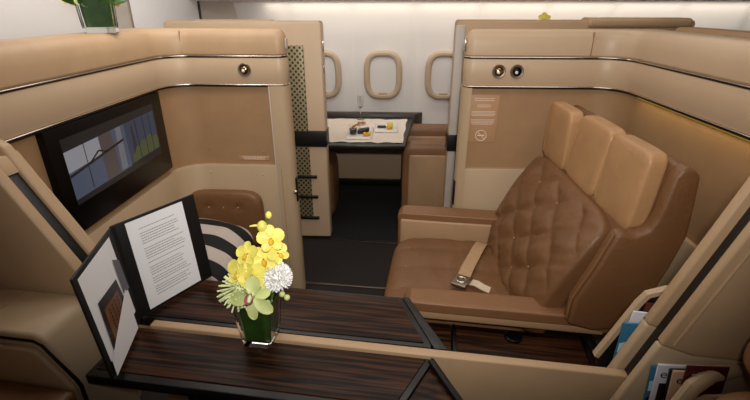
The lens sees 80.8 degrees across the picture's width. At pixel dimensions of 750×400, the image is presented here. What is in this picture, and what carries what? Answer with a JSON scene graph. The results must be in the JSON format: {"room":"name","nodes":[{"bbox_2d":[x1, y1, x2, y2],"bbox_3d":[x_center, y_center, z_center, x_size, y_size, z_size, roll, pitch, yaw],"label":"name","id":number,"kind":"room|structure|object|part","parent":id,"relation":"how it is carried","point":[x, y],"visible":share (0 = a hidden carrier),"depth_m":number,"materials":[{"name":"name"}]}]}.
{"room":"aircraft cabin","nodes":[
{"label":"aircraft cabin","id":0,"kind":"room"},
{"bbox_2d":[0,0,198,38],"bbox_3d":[-1.565,-0.153,1.459,0.180,2.300,4.640,1,24,2],"label":"wall","id":1,"kind":"structure","parent":0,"point":[18,18],"depth_m":2.02,"materials":[{"name":"white plastic"}]},
{"bbox_2d":[115,0,134,28],"bbox_3d":[-1.460,-0.659,2.603,0.110,2.300,0.230,1,24,2],"label":"trim","id":2,"kind":"structure","parent":1,"relation":"attached to","point":[124,14],"depth_m":2.49,"materials":[{"name":"metal"}]},
{"bbox_2d":[197,1,201,18],"bbox_3d":[-1.369,-1.094,3.586,0.030,2.300,0.025,1,24,2],"label":"trim","id":3,"kind":"structure","parent":1,"relation":"attached to","point":[198,2],"depth_m":3.41,"materials":[{"name":"black plastic"}]},
{"bbox_2d":[199,1,237,18],"bbox_3d":[-1.278,-1.167,3.751,0.051,2.300,0.414,16,28,31],"label":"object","id":4,"kind":"structure","parent":1,"relation":"in","point":[209,10],"depth_m":3.56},
{"bbox_2d":[0,28,305,328],"bbox_3d":[-0.872,0.276,1.481,0.805,1.497,2.206,1,24,2],"label":"wall","id":5,"kind":"structure","parent":0,"point":[214,115],"depth_m":2.13,"materials":[{"name":"beige plastic"}]},
{"bbox_2d":[0,381,76,399],"bbox_3d":[-0.924,0.705,1.092,0.320,0.428,0.256,3,24,8],"label":"seat cushion","id":6,"kind":"object","parent":5,"relation":"attached to","point":[8,390],"visible":1,"depth_m":1.09,"materials":[{"name":"brown leather"}]},
{"bbox_2d":[0,289,139,399],"bbox_3d":[-0.884,0.506,1.241,0.373,0.470,0.180,3,24,8],"label":"armrest","id":7,"kind":"object","parent":5,"relation":"attached to","point":[47,340],"visible":0.72,"depth_m":1.12,"materials":[{"name":"beige leather"}]},
{"bbox_3d":[-0.917,0.546,1.174,0.332,0.412,0.018,3,24,8],"label":"panel","id":8,"kind":"part","parent":7,"relation":"part of","materials":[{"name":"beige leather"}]},
{"bbox_2d":[0,139,142,396],"bbox_3d":[-0.913,0.244,1.290,0.316,0.870,0.106,3,24,8],"label":"privacy wing","id":9,"kind":"object","parent":5,"relation":"attached to","point":[42,246],"visible":0.45,"depth_m":1.19},
{"bbox_2d":[74,0,118,32],"bbox_3d":[-1.115,-0.745,1.776,0.136,0.130,0.136,-12,26,-25],"label":"vase","id":10,"kind":"object","parent":5,"relation":"on","point":[94,17],"visible":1,"depth_m":1.73,"materials":[{"name":"clear glass"}]},
{"bbox_2d":[61,0,126,6],"bbox_3d":[-1.116,-0.821,1.740,0.229,0.109,0.230,1,24,2],"label":"flower arrangement","id":11,"kind":"object","parent":10,"relation":"in","point":[117,3],"visible":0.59,"depth_m":1.72,"materials":[{"name":"green plant"}]},
{"bbox_2d":[35,91,172,230],"bbox_3d":[-1.058,-0.190,1.825,0.032,0.381,0.748,1,24,2],"label":"television","id":12,"kind":"object","parent":5,"relation":"attached to","point":[94,163],"visible":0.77,"depth_m":1.72,"materials":[{"name":"black plastic"}]},
{"bbox_3d":[-0.877,0.018,1.367,0.746,0.438,2.156,1,24,2],"label":"panel","id":13,"kind":"part","parent":5,"relation":"part of","materials":[{"name":"brown fabric"}]},
{"bbox_3d":[-0.877,0.588,1.619,0.790,0.815,2.200,1,24,2],"label":"panel","id":14,"kind":"part","parent":5,"relation":"part of","materials":[{"name":"beige plastic"}]},
{"bbox_2d":[238,63,250,76],"bbox_3d":[-0.639,-0.636,2.156,0.064,0.064,0.028,1,24,2],"label":"light","id":15,"kind":"object","parent":5,"relation":"attached to","point":[244,69],"visible":1,"depth_m":2.15,"materials":[{"name":"metal"}]},
{"bbox_2d":[239,156,269,159],"bbox_3d":[-0.647,-0.226,2.365,0.163,0.024,0.004,1,24,2],"label":"placard","id":16,"kind":"object","parent":5,"relation":"attached to","point":[240,157],"visible":1,"depth_m":2.36},
{"bbox_3d":[-0.477,-0.019,2.477,0.095,1.232,0.110,1,24,2],"label":"post","id":17,"kind":"part","parent":5,"relation":"part of","materials":[{"name":"beige plastic"}]},
{"bbox_3d":[-0.430,-0.061,2.437,0.008,0.140,0.030,1,24,2],"label":"latch plate","id":18,"kind":"part","parent":5,"relation":"part of","materials":[{"name":"black plastic"}]},
{"bbox_2d":[306,282,385,288],"bbox_3d":[-0.151,0.534,2.740,0.723,0.008,0.015,3,24,6],"label":"trim","id":19,"kind":"structure","parent":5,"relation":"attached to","point":[316,283],"depth_m":2.74,"materials":[{"name":"metal"}]},
{"bbox_2d":[302,185,400,239],"bbox_3d":[0.165,0.085,3.822,6.400,0.054,1.170,1,24,2],"label":"floor","id":20,"kind":"structure","parent":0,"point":[362,212],"depth_m":3.69,"materials":[{"name":"carpet"}]},
{"bbox_2d":[329,152,338,214],"bbox_3d":[-0.441,-0.136,3.597,0.270,0.470,0.360,1,24,2],"label":"seat","id":21,"kind":"object","parent":20,"relation":"on","point":[333,160],"visible":0.3,"depth_m":3.49,"materials":[{"name":"brown leather"}]},
{"bbox_2d":[327,116,412,149],"bbox_3d":[-0.190,-0.242,3.633,1.014,0.696,0.865,1,24,2],"label":"dining table","id":22,"kind":"object","parent":20,"relation":"on","point":[341,145],"visible":0.2,"depth_m":3.11,"materials":[{"name":"black wood"}]},
{"bbox_2d":[327,118,406,142],"bbox_3d":[-0.169,-0.555,3.470,0.859,0.006,0.718,1,24,2],"label":"tablecloth","id":23,"kind":"object","parent":22,"relation":"on","point":[338,128],"visible":0.52,"depth_m":3.42,"materials":[{"name":"white fabric"}]},
{"bbox_2d":[345,126,372,138],"bbox_3d":[-0.114,-0.512,3.348,0.190,0.016,0.320,1,24,2],"label":"serving tray","id":24,"kind":"object","parent":23,"relation":"on","point":[348,136],"visible":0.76,"depth_m":3.25,"materials":[{"name":"white ceramic"}]},
{"bbox_2d":[349,124,356,134],"bbox_3d":[-0.165,-0.525,3.290,0.062,0.075,0.062,1,24,2],"label":"drink glass","id":25,"kind":"object","parent":24,"relation":"on","point":[352,127],"visible":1,"depth_m":3.27,"materials":[{"name":"glass"}]},
{"bbox_2d":[357,127,368,133],"bbox_3d":[-0.088,-0.525,3.330,0.097,0.042,0.059,-4,24,-8],"label":"chocolate cake","id":26,"kind":"object","parent":24,"relation":"on","point":[365,129],"visible":0.94,"depth_m":3.31,"materials":[{"name":"black food"}]},
{"bbox_2d":[357,95,363,119],"bbox_3d":[-0.123,-0.782,3.727,0.056,0.200,0.056,1,24,2],"label":"glass","id":27,"kind":"object","parent":23,"relation":"on","point":[360,100],"visible":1,"depth_m":3.70,"materials":[{"name":"white"}]},
{"bbox_2d":[357,95,363,108],"bbox_3d":[-0.123,-0.823,3.709,0.054,0.110,0.054,1,24,2],"label":"bowl","id":28,"kind":"object","parent":27,"relation":"on","point":[360,100],"depth_m":3.69,"materials":[{"name":"clear glass"}]},
{"bbox_2d":[374,123,397,132],"bbox_3d":[0.088,-0.573,3.486,0.180,0.016,0.240,1,24,2],"label":"serving tray","id":29,"kind":"object","parent":23,"relation":"on","point":[395,125],"visible":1,"depth_m":3.44,"materials":[{"name":"white ceramic"}]},
{"bbox_2d":[401,124,447,206],"bbox_3d":[0.510,-0.237,3.664,0.580,0.650,0.666,1,24,2],"label":"window seat","id":30,"kind":"object","parent":20,"relation":"on","point":[423,158],"visible":0.42,"depth_m":3.35,"materials":[{"name":"leather"}]},
{"bbox_3d":[0.535,-0.308,3.856,0.520,0.525,0.036,1,24,2],"label":"arm panel","id":31,"kind":"part","parent":30,"relation":"part of","materials":[{"name":"leather"}]},
{"bbox_3d":[0.510,-0.098,3.380,0.520,0.525,0.036,1,24,2],"label":"arm panel","id":32,"kind":"part","parent":30,"relation":"part of","materials":[{"name":"leather"}]},
{"bbox_3d":[1.249,-0.481,3.630,0.840,1.136,0.740,1,24,2],"label":"cabinet","id":33,"kind":"object","parent":20,"relation":"on","visible":0},
{"bbox_2d":[538,12,550,19],"bbox_3d":[1.179,-1.114,3.144,0.073,0.416,0.071,-15,28,-31],"label":"flower","id":34,"kind":"object","parent":33,"relation":"on","point":[544,16],"visible":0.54,"depth_m":3.07,"materials":[{"name":"yellow plant"}]},
{"bbox_2d":[139,238,596,399],"bbox_3d":[0.035,1.187,1.333,6.400,0.050,4.280,1,24,2],"label":"floor","id":35,"kind":"structure","parent":0,"point":[325,261],"depth_m":2.95,"materials":[{"name":"carpet"}]},
{"bbox_2d":[192,189,264,275],"bbox_3d":[-0.828,0.339,2.280,0.410,0.635,0.573,1,24,2],"label":"seat","id":36,"kind":"object","parent":35,"relation":"on","point":[243,208],"visible":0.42,"depth_m":2.38,"materials":[{"name":"brown leather"}]},
{"bbox_2d":[199,218,253,280],"bbox_3d":[-0.816,0.277,2.185,0.372,0.301,0.388,5,24,10],"label":"pillow","id":37,"kind":"object","parent":36,"relation":"on","point":[222,239],"visible":0.27,"depth_m":2.12,"materials":[{"name":"black fabric"}]},
{"bbox_3d":[-0.816,0.100,2.446,0.410,0.330,0.076,1,24,2],"label":"backrest","id":38,"kind":"part","parent":36,"relation":"part of","materials":[{"name":"brown leather"}]},
{"bbox_2d":[86,328,462,399],"bbox_3d":[-0.222,0.775,1.270,1.008,0.755,0.204,3,24,8],"label":"table","id":39,"kind":"object","parent":35,"relation":"on","point":[194,366],"visible":0.87,"depth_m":1.12,"materials":[{"name":"brown wood"}]},
{"bbox_2d":[70,194,211,380],"bbox_3d":[-0.659,0.211,1.246,0.126,0.300,0.488,4,24,10],"label":"folder","id":40,"kind":"object","parent":39,"relation":"on","point":[142,262],"visible":1,"depth_m":1.26,"materials":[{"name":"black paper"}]},
{"bbox_2d":[98,279,123,348],"bbox_3d":[-0.669,0.287,1.134,0.009,0.140,0.140,-5,24,-11],"label":"photograph","id":41,"kind":"object","parent":40,"relation":"attached to","point":[111,296],"depth_m":1.12},
{"bbox_2d":[140,214,190,293],"bbox_3d":[-0.632,0.162,1.347,0.018,0.219,0.131,14,27,29],"label":"print","id":42,"kind":"object","parent":40,"relation":"attached to","point":[165,239],"depth_m":1.34},
{"bbox_3d":[-0.433,0.778,1.311,0.120,0.716,0.080,3,24,8],"label":"leg","id":43,"kind":"part","parent":39,"relation":"part of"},
{"bbox_2d":[231,289,280,348],"bbox_3d":[-0.315,0.316,1.199,0.108,0.148,0.108,3,24,8],"label":"vase","id":44,"kind":"object","parent":39,"relation":"on","point":[262,332],"visible":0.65,"depth_m":1.17,"materials":[{"name":"clear glass"}]},
{"bbox_2d":[217,273,259,312],"bbox_3d":[-0.347,0.260,1.152,0.113,0.168,0.112,3,24,8],"label":"chrysanthemum","id":45,"kind":"object","parent":44,"relation":"in","point":[235,287],"visible":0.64,"depth_m":1.12,"materials":[{"name":"green plant"}]},
{"bbox_2d":[229,275,273,319],"bbox_3d":[-0.306,0.243,1.073,0.120,0.112,0.052,4,24,8],"label":"bloom","id":46,"kind":"object","parent":44,"relation":"in","point":[252,283],"visible":1,"depth_m":1.07,"materials":[{"name":"green plant"}]},
{"bbox_2d":[228,211,288,288],"bbox_3d":[-0.297,0.183,1.117,0.153,0.318,0.082,4,24,8],"label":"orchid spray","id":47,"kind":"object","parent":44,"relation":"in","point":[256,263],"visible":0.97,"depth_m":1.10,"materials":[{"name":"yellow plant"}]},
{"bbox_2d":[262,262,292,300],"bbox_3d":[-0.251,0.248,1.147,0.084,0.195,0.084,-6,24,-12],"label":"chrysanthemum","id":48,"kind":"object","parent":44,"relation":"in","point":[279,276],"visible":0.88,"depth_m":1.10,"materials":[{"name":"white plant"}]},
{"bbox_2d":[279,291,289,300],"bbox_3d":[-0.230,0.244,1.122,0.030,0.022,0.016,10,26,21],"label":"bud","id":49,"kind":"object","parent":44,"relation":"in","point":[282,293],"visible":1,"depth_m":1.12,"materials":[{"name":"green plant"}]},
{"bbox_3d":[0.200,0.484,1.072,0.021,0.063,0.240,-12,26,-25],"label":"arm","id":50,"kind":"part","parent":39,"relation":"part of"},
{"bbox_2d":[139,280,446,350],"bbox_3d":[-0.256,0.674,1.505,0.973,0.750,0.219,3,24,8],"label":"table","id":51,"kind":"object","parent":35,"relation":"on","point":[307,312],"visible":0.48,"depth_m":1.32,"materials":[{"name":"brown wood"}]},
{"bbox_2d":[427,322,597,365],"bbox_3d":[0.421,0.778,1.565,1.100,0.511,0.385,3,24,8],"label":"console","id":52,"kind":"object","parent":35,"relation":"on","point":[466,339],"visible":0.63,"depth_m":1.56},
{"bbox_3d":[0.499,0.492,1.593,0.064,0.011,0.064,3,24,8],"label":"knob","id":53,"kind":"part","parent":52,"relation":"part of","materials":[{"name":"black metal"}]},
{"bbox_2d":[384,101,699,346],"bbox_3d":[0.536,0.228,1.938,0.984,1.175,0.930,3,24,8],"label":"seat","id":54,"kind":"object","parent":35,"relation":"on","point":[593,223],"visible":0.86,"depth_m":1.61,"materials":[{"name":"brown leather"}]},
{"bbox_3d":[0.159,0.219,2.429,0.063,0.335,0.106,3,24,8],"label":"arm","id":55,"kind":"part","parent":54,"relation":"part of","materials":[{"name":"leather"}]},
{"bbox_3d":[0.421,0.237,2.342,0.578,0.272,0.028,3,24,8],"label":"arm panel","id":56,"kind":"part","parent":54,"relation":"part of","materials":[{"name":"leather"}]},
{"bbox_3d":[0.440,0.088,2.325,0.635,0.056,0.110,3,24,8],"label":"armrest","id":57,"kind":"part","parent":54,"relation":"part of","materials":[{"name":"leather"}]},
{"bbox_2d":[384,238,526,346],"bbox_3d":[0.370,0.402,2.049,0.620,0.207,0.655,3,24,8],"label":"seat cushion","id":58,"kind":"object","parent":54,"relation":"on","point":[432,263],"depth_m":2.03,"materials":[{"name":"brown leather"}]},
{"bbox_2d":[451,242,490,292],"bbox_3d":[0.494,0.301,2.031,0.160,0.063,0.484,11,26,24],"label":"belt","id":59,"kind":"object","parent":54,"relation":"on","point":[463,278],"visible":1,"depth_m":1.95,"materials":[{"name":"fabric"}]},
{"bbox_3d":[0.474,0.404,1.626,0.738,0.068,0.100,3,24,8],"label":"armrest","id":60,"kind":"part","parent":54,"relation":"part of","materials":[{"name":"leather"}]},
{"bbox_3d":[0.467,0.424,1.636,0.703,0.042,0.091,3,24,8],"label":"arm","id":61,"kind":"part","parent":54,"relation":"part of","materials":[{"name":"leather"}]},
{"bbox_3d":[0.711,0.155,1.916,0.303,0.522,0.804,1,24,2],"label":"backrest","id":62,"kind":"part","parent":54,"relation":"part of","materials":[{"name":"brown leather"}]},
{"bbox_2d":[544,101,583,169],"bbox_3d":[0.845,-0.294,1.993,0.071,0.264,0.273,1,24,2],"label":"cushion","id":63,"kind":"object","parent":54,"relation":"on","point":[564,119],"depth_m":1.93,"materials":[{"name":"beige leather"}]},
{"bbox_2d":[566,115,625,195],"bbox_3d":[0.856,-0.179,1.732,0.092,0.264,0.283,1,24,3],"label":"cushion","id":64,"kind":"object","parent":54,"relation":"on","point":[589,138],"depth_m":1.71,"materials":[{"name":"beige leather"}]},
{"bbox_2d":[594,134,667,227],"bbox_3d":[0.845,-0.066,1.476,0.087,0.264,0.263,1,24,2],"label":"cushion","id":65,"kind":"object","parent":54,"relation":"on","point":[631,176],"depth_m":1.41,"materials":[{"name":"beige leather"}]},
{"bbox_2d":[716,341,749,399],"bbox_3d":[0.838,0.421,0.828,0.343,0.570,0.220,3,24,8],"label":"sofa","id":66,"kind":"object","parent":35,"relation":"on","point":[746,358],"visible":1,"depth_m":0.87,"materials":[{"name":"leather"}]},
{"bbox_2d":[716,392,749,399],"bbox_3d":[0.809,0.547,0.866,0.290,0.310,0.180,3,24,8],"label":"seat cushion","id":67,"kind":"object","parent":66,"relation":"on","point":[735,395],"depth_m":0.87,"materials":[{"name":"brown leather"}]},
{"bbox_3d":[0.871,0.265,0.786,0.286,0.250,0.160,3,24,8],"label":"backrest","id":68,"kind":"part","parent":66,"relation":"part of","materials":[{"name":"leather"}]},
{"bbox_2d":[164,17,694,235],"bbox_3d":[0.289,-0.431,3.001,3.200,1.501,0.182,1,24,2],"label":"wall","id":69,"kind":"structure","parent":0,"point":[305,39],"depth_m":2.81,"materials":[{"name":"beige plastic"}]},
{"bbox_2d":[302,236,397,243],"bbox_3d":[-0.064,0.306,3.256,1.407,0.008,0.015,3,24,7],"label":"trim","id":70,"kind":"structure","parent":69,"relation":"attached to","point":[302,236],"depth_m":3.27,"materials":[{"name":"metal"}]},
{"bbox_2d":[233,1,749,123],"bbox_3d":[0.187,-0.992,3.851,6.400,1.900,0.176,1,24,2],"label":"wall","id":71,"kind":"structure","parent":0,"point":[414,31],"depth_m":3.69,"materials":[{"name":"white plastic"}]},
{"bbox_2d":[191,0,340,1],"bbox_3d":[-1.655,-1.800,3.178,2.748,0.679,0.696,1,24,2],"label":"trim","id":72,"kind":"structure","parent":71,"relation":"attached to","point":[191,0],"depth_m":3.29,"materials":[{"name":"white plastic"}]},
{"bbox_2d":[324,50,341,98],"bbox_3d":[-0.464,-1.106,3.897,0.339,0.422,0.055,1,24,2],"label":"window","id":73,"kind":"structure","parent":71,"relation":"in","point":[333,75],"depth_m":3.88,"materials":[{"name":"white plastic"}]},
{"bbox_2d":[325,57,334,92],"bbox_3d":[-0.464,-1.105,3.897,0.284,0.368,0.011,1,24,2],"label":"blind","id":74,"kind":"object","parent":73,"relation":"attached to","point":[329,61],"depth_m":3.89,"materials":[{"name":"white plastic"}]},
{"bbox_2d":[329,149,400,178],"bbox_3d":[0.189,-0.369,4.173,6.200,0.360,0.030,1,24,2],"label":"wall panel","id":75,"kind":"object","parent":71,"relation":"attached to","point":[369,164],"depth_m":4.18,"materials":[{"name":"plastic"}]},
{"bbox_2d":[339,178,400,185],"bbox_3d":[0.189,-0.175,4.258,6.200,0.068,0.040,1,24,2],"label":"baseboard","id":76,"kind":"structure","parent":71,"relation":"in","point":[342,181],"depth_m":4.25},
{"bbox_2d":[327,111,421,123],"bbox_3d":[-0.345,-0.638,4.012,1.537,0.322,0.092,1,24,2],"label":"ledge","id":77,"kind":"object","parent":71,"relation":"attached to","point":[417,116],"visible":0.24,"depth_m":3.90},
{"bbox_2d":[364,50,401,98],"bbox_3d":[0.070,-1.095,3.874,0.339,0.422,0.055,1,24,2],"label":"window","id":78,"kind":"structure","parent":71,"relation":"in","point":[382,68],"depth_m":3.86,"materials":[{"name":"beige plastic"}]},
{"bbox_2d":[370,57,395,92],"bbox_3d":[0.070,-1.095,3.874,0.284,0.368,0.011,1,24,2],"label":"blind","id":79,"kind":"object","parent":78,"relation":"attached to","point":[382,69],"depth_m":3.87,"materials":[{"name":"white plastic"}]},
{"bbox_2d":[425,50,452,99],"bbox_3d":[0.604,-1.085,3.851,0.339,0.422,0.055,1,24,2],"label":"window","id":80,"kind":"structure","parent":71,"relation":"in","point":[438,68],"depth_m":3.84,"materials":[{"name":"beige plastic"}]},
{"bbox_2d":[431,57,451,93],"bbox_3d":[0.604,-1.085,3.850,0.284,0.368,0.011,1,24,2],"label":"blind","id":81,"kind":"object","parent":80,"relation":"attached to","point":[441,67],"depth_m":3.84,"materials":[{"name":"white plastic"}]},
{"bbox_2d":[340,0,749,1],"bbox_3d":[1.548,-1.738,3.038,3.640,0.679,0.696,1,24,2],"label":"trim","id":82,"kind":"structure","parent":71,"relation":"attached to","point":[340,0],"depth_m":3.25,"materials":[{"name":"white plastic"}]},
{"bbox_2d":[452,29,749,344],"bbox_3d":[0.837,0.309,1.407,0.925,1.497,2.206,1,24,2],"label":"wall","id":83,"kind":"structure","parent":0,"point":[686,95],"depth_m":2.03,"materials":[{"name":"beige plastic"}]},
{"bbox_3d":[0.428,-0.044,2.399,0.008,0.140,0.030,1,24,2],"label":"latch plate","id":84,"kind":"part","parent":83,"relation":"part of","materials":[{"name":"black plastic"}]},
{"bbox_3d":[0.451,-0.002,2.437,0.045,1.232,0.110,1,24,2],"label":"post","id":85,"kind":"part","parent":83,"relation":"part of","materials":[{"name":"beige plastic"}]},
{"bbox_2d":[468,95,499,141],"bbox_3d":[0.543,-0.408,2.221,0.145,0.240,0.006,1,24,2],"label":"notice","id":86,"kind":"object","parent":83,"relation":"attached to","point":[484,108],"visible":0.98,"depth_m":2.22,"materials":[{"name":"brown plastic"}]},
{"bbox_2d":[472,111,495,115],"bbox_3d":[0.542,-0.433,2.209,0.123,0.024,0.001,1,24,2],"label":"print","id":87,"kind":"object","parent":86,"relation":"on","point":[474,113],"depth_m":2.21},
{"bbox_2d":[475,98,493,100],"bbox_3d":[0.543,-0.497,2.181,0.098,0.012,0.001,1,24,2],"label":"print","id":88,"kind":"object","parent":86,"relation":"on","point":[476,99],"depth_m":2.18},
{"bbox_2d":[492,64,505,77],"bbox_3d":[0.591,-0.612,2.102,0.064,0.064,0.028,1,24,2],"label":"light","id":89,"kind":"object","parent":83,"relation":"attached to","point":[498,71],"visible":1,"depth_m":2.10,"materials":[{"name":"metal"}]},
{"bbox_2d":[510,65,523,78],"bbox_3d":[0.676,-0.611,2.098,0.064,0.064,0.028,1,24,2],"label":"light","id":90,"kind":"object","parent":83,"relation":"attached to","point":[516,71],"visible":1,"depth_m":2.09,"materials":[{"name":"metal"}]},
{"bbox_3d":[0.839,0.621,1.544,0.915,0.815,2.200,1,24,2],"label":"panel","id":91,"kind":"part","parent":83,"relation":"part of","materials":[{"name":"beige plastic"}]},
{"bbox_3d":[0.839,0.051,1.292,0.871,0.438,2.156,1,24,2],"label":"panel","id":92,"kind":"part","parent":83,"relation":"part of","materials":[{"name":"beige plastic"}]},
{"bbox_2d":[592,176,749,399],"bbox_3d":[0.831,0.325,1.022,0.516,0.980,0.263,3,24,8],"label":"privacy wing","id":93,"kind":"object","parent":83,"relation":"attached to","point":[702,317],"visible":0.78,"depth_m":0.97},
{"bbox_2d":[150,320,627,399],"bbox_3d":[-0.008,0.548,1.268,1.305,0.332,0.029,3,24,8],"label":"divider panel","id":94,"kind":"object","parent":93,"relation":"attached to","point":[473,376],"visible":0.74,"depth_m":1.17,"materials":[{"name":"beige leather"}]},
{"bbox_2d":[612,322,639,359],"bbox_3d":[0.702,0.407,1.164,0.130,0.195,0.007,3,24,6],"label":"magazine","id":95,"kind":"object","parent":93,"relation":"in","point":[628,328],"visible":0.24,"depth_m":1.14,"materials":[{"name":"blue paper"}]},
{"bbox_2d":[617,342,624,351],"bbox_3d":[0.688,0.383,1.151,0.098,0.050,0.001,3,24,6],"label":"picture","id":96,"kind":"object","parent":95,"relation":"on","point":[620,344],"depth_m":1.16},
{"bbox_2d":[629,310,647,322],"bbox_3d":[0.721,0.393,1.172,0.143,0.229,0.006,3,24,6],"label":"magazine","id":97,"kind":"object","parent":93,"relation":"in","point":[636,316],"visible":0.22,"depth_m":1.13,"materials":[{"name":"white paper"}]},
{"bbox_2d":[642,302,654,311],"bbox_3d":[0.748,0.381,1.183,0.143,0.250,0.007,3,24,6],"label":"magazine","id":98,"kind":"object","parent":93,"relation":"in","point":[648,305],"visible":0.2,"depth_m":1.14,"materials":[{"name":"red paper"}]},
{"bbox_2d":[643,365,656,399],"bbox_3d":[0.703,0.461,1.044,0.131,0.182,0.007,3,24,6],"label":"magazine","id":99,"kind":"object","parent":93,"relation":"in","point":[653,368],"visible":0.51,"depth_m":1.03,"materials":[{"name":"blue paper"}]},
{"bbox_2d":[648,380,653,390],"bbox_3d":[0.692,0.428,1.027,0.098,0.050,0.001,-1,23,8],"label":"picture","id":100,"kind":"object","parent":99,"relation":"on","point":[651,382],"depth_m":1.04},
{"bbox_2d":[662,368,685,399],"bbox_3d":[0.699,0.465,1.021,0.076,0.194,0.006,3,24,6],"label":"magazine","id":101,"kind":"object","parent":93,"relation":"in","point":[670,369],"visible":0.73,"depth_m":1.00,"materials":[{"name":"black paper"}]},
{"bbox_2d":[666,370,684,399],"bbox_3d":[0.705,0.467,1.013,0.085,0.197,0.007,3,24,6],"label":"magazine","id":102,"kind":"object","parent":93,"relation":"in","point":[676,379],"visible":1,"depth_m":0.99,"materials":[{"name":"paper"}]},
{"bbox_2d":[649,363,709,399],"bbox_3d":[0.702,0.459,1.030,0.121,0.197,0.008,3,24,7],"label":"magazine","id":103,"kind":"object","parent":93,"relation":"in","point":[658,386],"visible":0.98,"depth_m":1.01,"materials":[{"name":"paper"}]},
{"bbox_2d":[655,383,665,399],"bbox_3d":[0.703,0.485,1.037,0.090,0.138,0.001,0,24,8],"label":"picture","id":104,"kind":"object","parent":103,"relation":"attached to","point":[660,391],"depth_m":1.03},
{"bbox_2d":[681,365,729,396],"bbox_3d":[0.727,0.460,0.997,0.098,0.223,0.005,3,24,6],"label":"magazine","id":105,"kind":"object","parent":93,"relation":"in","point":[716,388],"visible":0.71,"depth_m":0.96,"materials":[{"name":"red paper"}]},
{"bbox_2d":[675,27,749,37],"bbox_3d":[1.416,0.317,1.380,0.120,1.505,2.200,1,24,2],"label":"wall","id":106,"kind":"structure","parent":0,"point":[726,32],"depth_m":1.82,"materials":[{"name":"brown fabric"}]}
]}

